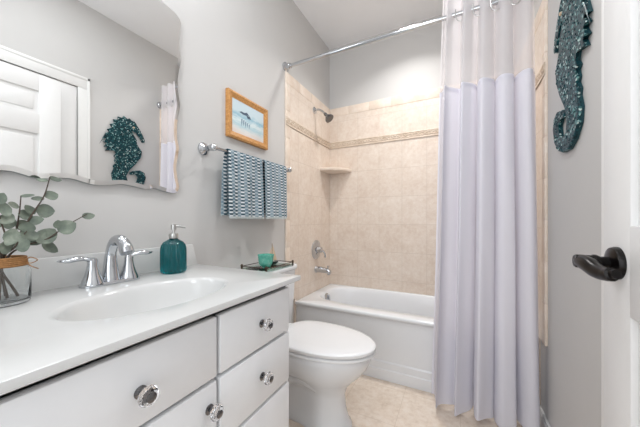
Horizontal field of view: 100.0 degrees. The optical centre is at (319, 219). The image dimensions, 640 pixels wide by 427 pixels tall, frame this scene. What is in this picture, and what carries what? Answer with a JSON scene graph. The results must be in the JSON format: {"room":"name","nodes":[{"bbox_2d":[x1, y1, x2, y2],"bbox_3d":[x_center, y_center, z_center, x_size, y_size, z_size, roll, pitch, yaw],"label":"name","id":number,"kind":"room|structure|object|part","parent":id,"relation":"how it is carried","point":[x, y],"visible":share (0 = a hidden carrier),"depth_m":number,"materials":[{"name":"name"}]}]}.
{"room":"bathroom","nodes":[
{"label":"bathroom","id":0,"kind":"room"},
{"bbox_2d":[0,0,329,322],"bbox_3d":[-0.726,-0.316,1.175,0.100,2.767,3.642,0,0,27],"label":"wall","id":1,"kind":"structure","parent":0,"point":[242,46],"depth_m":1.37,"materials":[{"name":"paint"}]},
{"bbox_2d":[0,0,180,192],"bbox_3d":[-0.776,-0.558,0.941,0.020,0.881,0.621,0,0,27],"label":"wall mirror","id":2,"kind":"object","parent":1,"relation":"attached to","point":[89,94],"visible":1,"depth_m":0.91,"materials":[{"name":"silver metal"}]},
{"bbox_2d":[28,244,196,292],"bbox_3d":[-0.848,0.166,0.795,0.020,0.100,1.120,0,0,27],"label":"backsplash","id":3,"kind":"structure","parent":1,"relation":"attached to","point":[51,274],"depth_m":0.87,"materials":[{"name":"stone"}]},
{"bbox_2d":[198,142,291,171],"bbox_3d":[-0.393,-0.353,1.622,0.089,0.064,0.735,0,0,27],"label":"towel bar","id":4,"kind":"object","parent":1,"relation":"attached to","point":[203,148],"visible":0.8,"depth_m":1.32,"materials":[{"name":"silver metal"}]},
{"bbox_3d":[-0.544,-0.353,1.323,0.089,0.064,0.064,0,0,27],"label":"post","id":5,"kind":"part","parent":4,"relation":"part of","materials":[{"name":"silver metal"}]},
{"bbox_2d":[221,148,263,218],"bbox_3d":[-0.425,-0.187,1.496,0.062,0.365,0.290,0,0,27],"label":"hand towel","id":6,"kind":"object","parent":4,"relation":"hanging from","point":[242,174],"visible":0.98,"depth_m":1.46,"materials":[{"name":"blue fabric"}]},
{"bbox_2d":[262,160,286,218],"bbox_3d":[-0.297,-0.187,1.748,0.062,0.365,0.244,0,0,27],"label":"hand towel","id":7,"kind":"object","parent":4,"relation":"hanging from","point":[274,175],"visible":0.93,"depth_m":1.72,"materials":[{"name":"blue fabric"}]},
{"bbox_2d":[225,87,267,149],"bbox_3d":[-0.429,-0.590,1.621,0.025,0.261,0.346,0,0,27],"label":"picture frame","id":8,"kind":"object","parent":1,"relation":"attached to","point":[246,121],"visible":1,"depth_m":1.59,"materials":[{"name":"brown wood"}]},
{"bbox_2d":[232,97,262,142],"bbox_3d":[-0.433,-0.590,1.623,0.011,0.197,0.282,0,0,27],"label":"painting","id":9,"kind":"object","parent":8,"relation":"attached to","point":[247,118],"depth_m":1.60,"materials":[{"name":"paper"}]},
{"bbox_2d":[285,86,329,322],"bbox_3d":[-0.080,-0.013,2.330,0.010,2.161,0.778,0,0,27],"label":"wall tile","id":10,"kind":"structure","parent":1,"relation":"attached to","point":[309,186],"depth_m":2.30,"materials":[{"name":"beige tile"}]},
{"bbox_2d":[311,240,325,258],"bbox_3d":[0.001,0.268,2.388,0.081,0.170,0.170,0,0,27],"label":"shower valve","id":11,"kind":"object","parent":10,"relation":"attached to","point":[317,249],"visible":1,"depth_m":2.37,"materials":[{"name":"silver metal"}]},
{"bbox_3d":[0.013,0.289,2.394,0.064,0.103,0.083,0,0,27],"label":"lever","id":12,"kind":"part","parent":11,"relation":"part of","materials":[{"name":"silver metal"}]},
{"bbox_2d":[314,266,330,274],"bbox_3d":[0.029,0.443,2.373,0.144,0.079,0.062,0,0,27],"label":"tub spout","id":13,"kind":"object","parent":10,"relation":"attached to","point":[327,270],"visible":1,"depth_m":2.35,"materials":[{"name":"silver metal"}]},
{"bbox_2d":[313,107,333,122],"bbox_3d":[0.031,-0.918,2.337,0.180,0.158,0.080,0,0,27],"label":"shower","id":14,"kind":"object","parent":10,"relation":"attached to","point":[328,117],"visible":1,"depth_m":2.32,"materials":[{"name":"silver metal"}]},
{"bbox_2d":[285,71,329,262],"bbox_3d":[-0.081,-0.242,2.326,0.012,1.707,0.777,0,0,27],"label":"trim","id":15,"kind":"structure","parent":1,"relation":"attached to","point":[289,80],"depth_m":2.01,"materials":[{"name":"tile"}]},
{"bbox_2d":[286,116,330,148],"bbox_3d":[-0.073,-0.732,2.324,0.008,0.064,0.783,0,0,27],"label":"trim","id":16,"kind":"structure","parent":1,"relation":"attached to","point":[293,124],"depth_m":2.24,"materials":[{"name":"tile"}]},
{"bbox_2d":[283,0,498,71],"bbox_3d":[0.422,-1.128,1.645,1.523,0.068,0.068,0,0,27],"label":"shower rod","id":17,"kind":"object","parent":1,"relation":"attached to","point":[286,66],"visible":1,"depth_m":1.66,"materials":[{"name":"silver metal"}]},
{"bbox_2d":[431,0,539,426],"bbox_3d":[0.859,-0.121,1.423,0.508,2.342,0.151,0,0,27],"label":"shower curtain","id":18,"kind":"object","parent":17,"relation":"hanging from","point":[486,331],"visible":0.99,"depth_m":1.39,"materials":[{"name":"white fabric"}]},
{"bbox_2d":[293,0,442,49],"bbox_3d":[-0.001,-1.739,0.808,1.724,0.080,3.642,0,0,27],"label":"ceiling","id":19,"kind":"structure","parent":0,"point":[338,23],"depth_m":2.24,"materials":[{"name":"paint"}]},
{"bbox_2d":[330,15,441,109],"bbox_3d":[0.798,-0.316,2.389,1.524,2.767,0.100,0,0,27],"label":"wall","id":20,"kind":"structure","parent":0,"point":[408,62],"depth_m":2.42,"materials":[{"name":"paint"}]},
{"bbox_2d":[320,167,350,173],"bbox_3d":[0.150,-0.466,2.522,0.226,0.031,0.226,0,0,27],"label":"corner shelf","id":21,"kind":"object","parent":20,"relation":"attached to","point":[330,170],"visible":1,"depth_m":2.48,"materials":[{"name":"tile"}]},
{"bbox_2d":[330,97,438,295],"bbox_3d":[0.773,-0.013,2.340,1.524,2.161,0.010,0,0,27],"label":"wall tile","id":22,"kind":"structure","parent":20,"relation":"attached to","point":[383,212],"depth_m":2.43,"materials":[{"name":"beige tile"}]},
{"bbox_2d":[330,127,438,148],"bbox_3d":[0.769,-0.732,2.332,1.525,0.064,0.008,0,0,27],"label":"trim","id":23,"kind":"structure","parent":20,"relation":"attached to","point":[432,131],"depth_m":2.41,"materials":[{"name":"tile"}]},
{"bbox_2d":[330,87,439,116],"bbox_3d":[0.773,-1.055,2.339,1.522,0.080,0.012,0,0,27],"label":"trim","id":24,"kind":"structure","parent":20,"relation":"attached to","point":[431,93],"depth_m":2.42,"materials":[{"name":"tile"}]},
{"bbox_2d":[289,374,522,426],"bbox_3d":[-0.001,1.108,0.808,1.724,0.080,3.642,0,0,27],"label":"floor","id":25,"kind":"structure","parent":0,"point":[370,401],"depth_m":1.50,"materials":[{"name":"tile"}]},
{"bbox_2d":[0,285,288,426],"bbox_3d":[-0.581,0.651,0.664,0.611,0.834,1.062,0,0,27],"label":"vanity cabinet","id":26,"kind":"object","parent":25,"relation":"on","point":[229,367],"visible":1,"depth_m":0.62,"materials":[{"name":"paint"}]},
{"bbox_3d":[-0.363,0.328,0.527,0.021,0.155,0.389,0,0,27],"label":"drawer","id":27,"kind":"part","parent":26,"relation":"part of","materials":[{"name":"paint"}]},
{"bbox_3d":[-0.334,0.338,0.517,0.039,0.037,0.039,0,0,27],"label":"knob","id":28,"kind":"part","parent":26,"relation":"part of","materials":[{"name":"clear glass"}]},
{"bbox_2d":[0,244,300,395],"bbox_3d":[-0.592,0.232,0.666,0.593,0.232,1.121,0,0,27],"label":"countertop","id":29,"kind":"structure","parent":26,"relation":"on","point":[63,326],"depth_m":0.70,"materials":[{"name":"stone"}]},
{"bbox_2d":[0,255,38,307],"bbox_3d":[-0.802,0.154,0.680,0.103,0.119,0.106,0,0,27],"label":"glass jar","id":30,"kind":"object","parent":29,"relation":"on","point":[15,270],"visible":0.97,"depth_m":0.67,"materials":[{"name":"clear glass"}]},
{"bbox_2d":[0,193,17,258],"bbox_3d":[-0.790,0.068,0.676,0.042,0.269,0.053,0,0,-14],"label":"stem","id":31,"kind":"object","parent":30,"relation":"in","point":[7,217],"visible":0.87,"depth_m":0.67,"materials":[{"name":"green plant"}]},
{"bbox_3d":[-0.799,0.082,0.681,0.017,0.241,0.043,0,0,-29],"label":"stem","id":32,"kind":"part","parent":31,"relation":"part of","materials":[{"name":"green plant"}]},
{"bbox_2d":[0,194,33,252],"bbox_3d":[-0.797,0.066,0.706,0.042,0.273,0.073,0,0,27],"label":"stem","id":33,"kind":"object","parent":30,"relation":"in","point":[23,214],"visible":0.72,"depth_m":0.71,"materials":[{"name":"green plant"}]},
{"bbox_3d":[-0.803,0.070,0.694,0.031,0.266,0.042,0,0,45],"label":"stem","id":34,"kind":"part","parent":33,"relation":"part of","materials":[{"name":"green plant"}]},
{"bbox_2d":[0,222,38,257],"bbox_3d":[-0.770,0.104,0.685,0.070,0.197,0.046,0,0,-38],"label":"stem","id":35,"kind":"object","parent":30,"relation":"in","point":[20,241],"visible":0.92,"depth_m":0.68,"materials":[{"name":"green plant"}]},
{"bbox_3d":[-0.781,0.116,0.676,0.053,0.174,0.031,0,0,-15],"label":"stem","id":36,"kind":"part","parent":35,"relation":"part of","materials":[{"name":"green plant"}]},
{"bbox_2d":[3,176,61,254],"bbox_3d":[-0.779,0.038,0.731,0.031,0.328,0.127,0,0,20],"label":"stem","id":37,"kind":"object","parent":30,"relation":"in","point":[43,210],"visible":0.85,"depth_m":0.75,"materials":[{"name":"green plant"}]},
{"bbox_2d":[6,213,94,257],"bbox_3d":[-0.756,0.090,0.749,0.037,0.224,0.220,0,0,30],"label":"stem","id":38,"kind":"object","parent":30,"relation":"in","point":[47,236],"visible":0.94,"depth_m":0.76,"materials":[{"name":"green plant"}]},
{"bbox_2d":[56,235,152,288],"bbox_3d":[-0.670,0.131,0.891,0.146,0.164,0.281,0,0,27],"label":"faucet","id":39,"kind":"object","parent":29,"relation":"on","point":[92,278],"visible":1,"depth_m":0.89,"materials":[{"name":"silver metal"}]},
{"bbox_3d":[-0.742,0.159,0.836,0.060,0.093,0.117,0,0,27],"label":"handle","id":40,"kind":"part","parent":39,"relation":"part of","materials":[{"name":"silver metal"}]},
{"bbox_3d":[-0.705,0.208,0.909,0.062,0.010,0.174,0,0,27],"label":"plate","id":41,"kind":"part","parent":39,"relation":"part of","materials":[{"name":"silver metal"}]},
{"bbox_3d":[-0.668,0.128,0.890,0.142,0.157,0.051,0,0,27],"label":"spout","id":42,"kind":"part","parent":39,"relation":"part of","materials":[{"name":"silver metal"}]},
{"bbox_3d":[-0.668,0.159,0.982,0.060,0.093,0.117,0,0,27],"label":"handle","id":43,"kind":"part","parent":39,"relation":"part of","materials":[{"name":"silver metal"}]},
{"bbox_2d":[160,224,186,273],"bbox_3d":[-0.595,0.116,1.091,0.096,0.194,0.096,0,0,27],"label":"soap dispenser","id":44,"kind":"object","parent":29,"relation":"on","point":[173,252],"visible":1,"depth_m":1.06,"materials":[{"name":"teal glass"}]},
{"bbox_3d":[-0.363,0.684,0.527,0.021,0.537,0.389,0,0,27],"label":"door","id":45,"kind":"part","parent":26,"relation":"part of","materials":[{"name":"paint"}]},
{"bbox_3d":[-0.260,0.476,0.665,0.039,0.037,0.039,0,0,27],"label":"knob","id":46,"kind":"part","parent":26,"relation":"part of","materials":[{"name":"clear glass"}]},
{"bbox_3d":[-0.197,0.503,0.856,0.021,0.174,0.327,0,0,27],"label":"drawer","id":47,"kind":"part","parent":26,"relation":"part of","materials":[{"name":"paint"}]},
{"bbox_3d":[-0.197,0.328,0.856,0.021,0.155,0.327,0,0,27],"label":"drawer","id":48,"kind":"part","parent":26,"relation":"part of","materials":[{"name":"paint"}]},
{"bbox_3d":[-0.197,0.776,0.856,0.021,0.353,0.327,0,0,27],"label":"drawer","id":49,"kind":"part","parent":26,"relation":"part of","materials":[{"name":"paint"}]},
{"bbox_3d":[-0.168,0.331,0.847,0.039,0.037,0.039,0,0,27],"label":"knob","id":50,"kind":"part","parent":26,"relation":"part of","materials":[{"name":"clear glass"}]},
{"bbox_3d":[-0.167,0.500,0.849,0.039,0.037,0.039,0,0,27],"label":"knob","id":51,"kind":"part","parent":26,"relation":"part of","materials":[{"name":"clear glass"}]},
{"bbox_2d":[268,262,375,426],"bbox_3d":[-0.074,0.675,1.477,0.766,0.784,0.408,0,0,27],"label":"toilet","id":52,"kind":"object","parent":25,"relation":"on","point":[325,358],"visible":0.68,"depth_m":1.34,"materials":[{"name":"ceramic"}]},
{"bbox_2d":[241,260,293,271],"bbox_3d":[-0.303,0.266,1.582,0.185,0.034,0.275,0,0,27],"label":"glass tray","id":53,"kind":"object","parent":52,"relation":"on","point":[278,265],"visible":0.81,"depth_m":1.53,"materials":[{"name":"clear glass"}]},
{"bbox_2d":[258,253,273,267],"bbox_3d":[-0.305,0.233,1.504,0.092,0.077,0.093,0,0,27],"label":"bowl","id":54,"kind":"object","parent":53,"relation":"on","point":[266,259],"visible":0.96,"depth_m":1.47,"materials":[{"name":"green glass"}]},
{"bbox_2d":[270,243,277,264],"bbox_3d":[-0.288,0.207,1.619,0.084,0.127,0.030,0,0,-43],"label":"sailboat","id":55,"kind":"object","parent":53,"relation":"on","point":[272,251],"visible":0.54,"depth_m":1.62,"materials":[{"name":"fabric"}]},
{"bbox_3d":[-0.318,0.297,1.601,0.220,0.030,0.408,0,0,27],"label":"tank lid","id":56,"kind":"part","parent":52,"relation":"part of","materials":[{"name":"ceramic"}]},
{"bbox_3d":[-0.322,0.488,1.603,0.202,0.350,0.400,0,0,27],"label":"tank","id":57,"kind":"part","parent":52,"relation":"part of","materials":[{"name":"ceramic"}]},
{"bbox_3d":[-0.013,0.867,1.446,0.587,0.400,0.362,0,0,27],"label":"bowl","id":58,"kind":"part","parent":52,"relation":"part of","materials":[{"name":"ceramic"}]},
{"bbox_3d":[0.028,0.632,1.426,0.538,0.029,0.374,0,0,27],"label":"lid","id":59,"kind":"part","parent":52,"relation":"part of","materials":[{"name":"plastic"}]},
{"bbox_3d":[0.023,0.656,1.428,0.547,0.020,0.374,0,0,27],"label":"seat","id":60,"kind":"part","parent":52,"relation":"part of","materials":[{"name":"plastic"}]},
{"bbox_2d":[295,284,434,392],"bbox_3d":[0.624,0.850,2.044,1.502,0.434,0.651,0,0,27],"label":"bathtub","id":61,"kind":"object","parent":25,"relation":"on","point":[400,324],"visible":0.49,"depth_m":1.83,"materials":[{"name":"ceramic"}]},
{"bbox_3d":[0.073,0.687,2.350,0.030,0.092,0.092,-10,-5,26],"label":"overflow plate","id":62,"kind":"part","parent":61,"relation":"part of","materials":[{"name":"silver metal"}]},
{"bbox_2d":[295,284,434,326],"bbox_3d":[0.624,0.812,2.044,1.502,0.358,0.651,0,0,27],"label":"tub basin","id":63,"kind":"object","parent":61,"relation":"in","point":[343,305],"depth_m":2.10,"materials":[{"name":"ceramic"}]},
{"bbox_2d":[534,0,600,426],"bbox_3d":[0.724,-0.316,0.442,0.100,2.767,3.642,0,0,27],"label":"wall","id":64,"kind":"structure","parent":0,"point":[571,360],"depth_m":0.99,"materials":[{"name":"paint"}]},
{"bbox_2d":[535,62,544,90],"bbox_3d":[1.262,-0.732,1.649,0.008,0.064,0.783,0,0,27],"label":"trim","id":65,"kind":"structure","parent":64,"relation":"attached to","point":[541,72],"depth_m":1.36,"materials":[{"name":"tile"}]},
{"bbox_2d":[534,0,547,345],"bbox_3d":[1.268,-0.242,1.644,0.012,1.707,0.777,0,0,27],"label":"trim","id":66,"kind":"structure","parent":64,"relation":"attached to","point":[542,13],"depth_m":1.30,"materials":[{"name":"tile"}]},
{"bbox_2d":[535,9,547,404],"bbox_3d":[1.271,-0.013,1.647,0.010,2.161,0.778,0,0,27],"label":"wall tile","id":67,"kind":"structure","parent":64,"relation":"attached to","point":[538,35],"depth_m":1.39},
{"bbox_2d":[540,405,549,426],"bbox_3d":[0.993,1.018,1.101,0.014,0.100,0.687,0,0,27],"label":"baseboard","id":68,"kind":"structure","parent":64,"relation":"attached to","point":[544,422],"depth_m":1.33,"materials":[{"name":"paint"}]},
{"bbox_2d":[553,0,592,152],"bbox_3d":[0.941,-0.589,1.010,0.023,0.643,0.375,0,0,27],"label":"decoration","id":69,"kind":"object","parent":64,"relation":"attached to","point":[572,33],"visible":1,"depth_m":0.99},
{"bbox_2d":[601,0,603,426],"bbox_3d":[0.617,-0.026,0.357,0.014,2.188,0.978,0,0,27],"label":"trim","id":70,"kind":"structure","parent":64,"relation":"attached to","point":[602,1],"depth_m":0.79,"materials":[{"name":"paint"}]},
{"bbox_2d":[572,0,639,426],"bbox_3d":[0.478,0.034,0.290,0.109,2.043,0.813,0,0,27],"label":"door","id":71,"kind":"structure","parent":64,"relation":"in","point":[619,268],"depth_m":0.57,"materials":[{"name":"paint"}]},
{"bbox_3d":[0.599,0.095,0.567,0.074,0.071,0.150,0,0,27],"label":"handle","id":72,"kind":"part","parent":71,"relation":"part of","materials":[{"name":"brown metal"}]}
]}

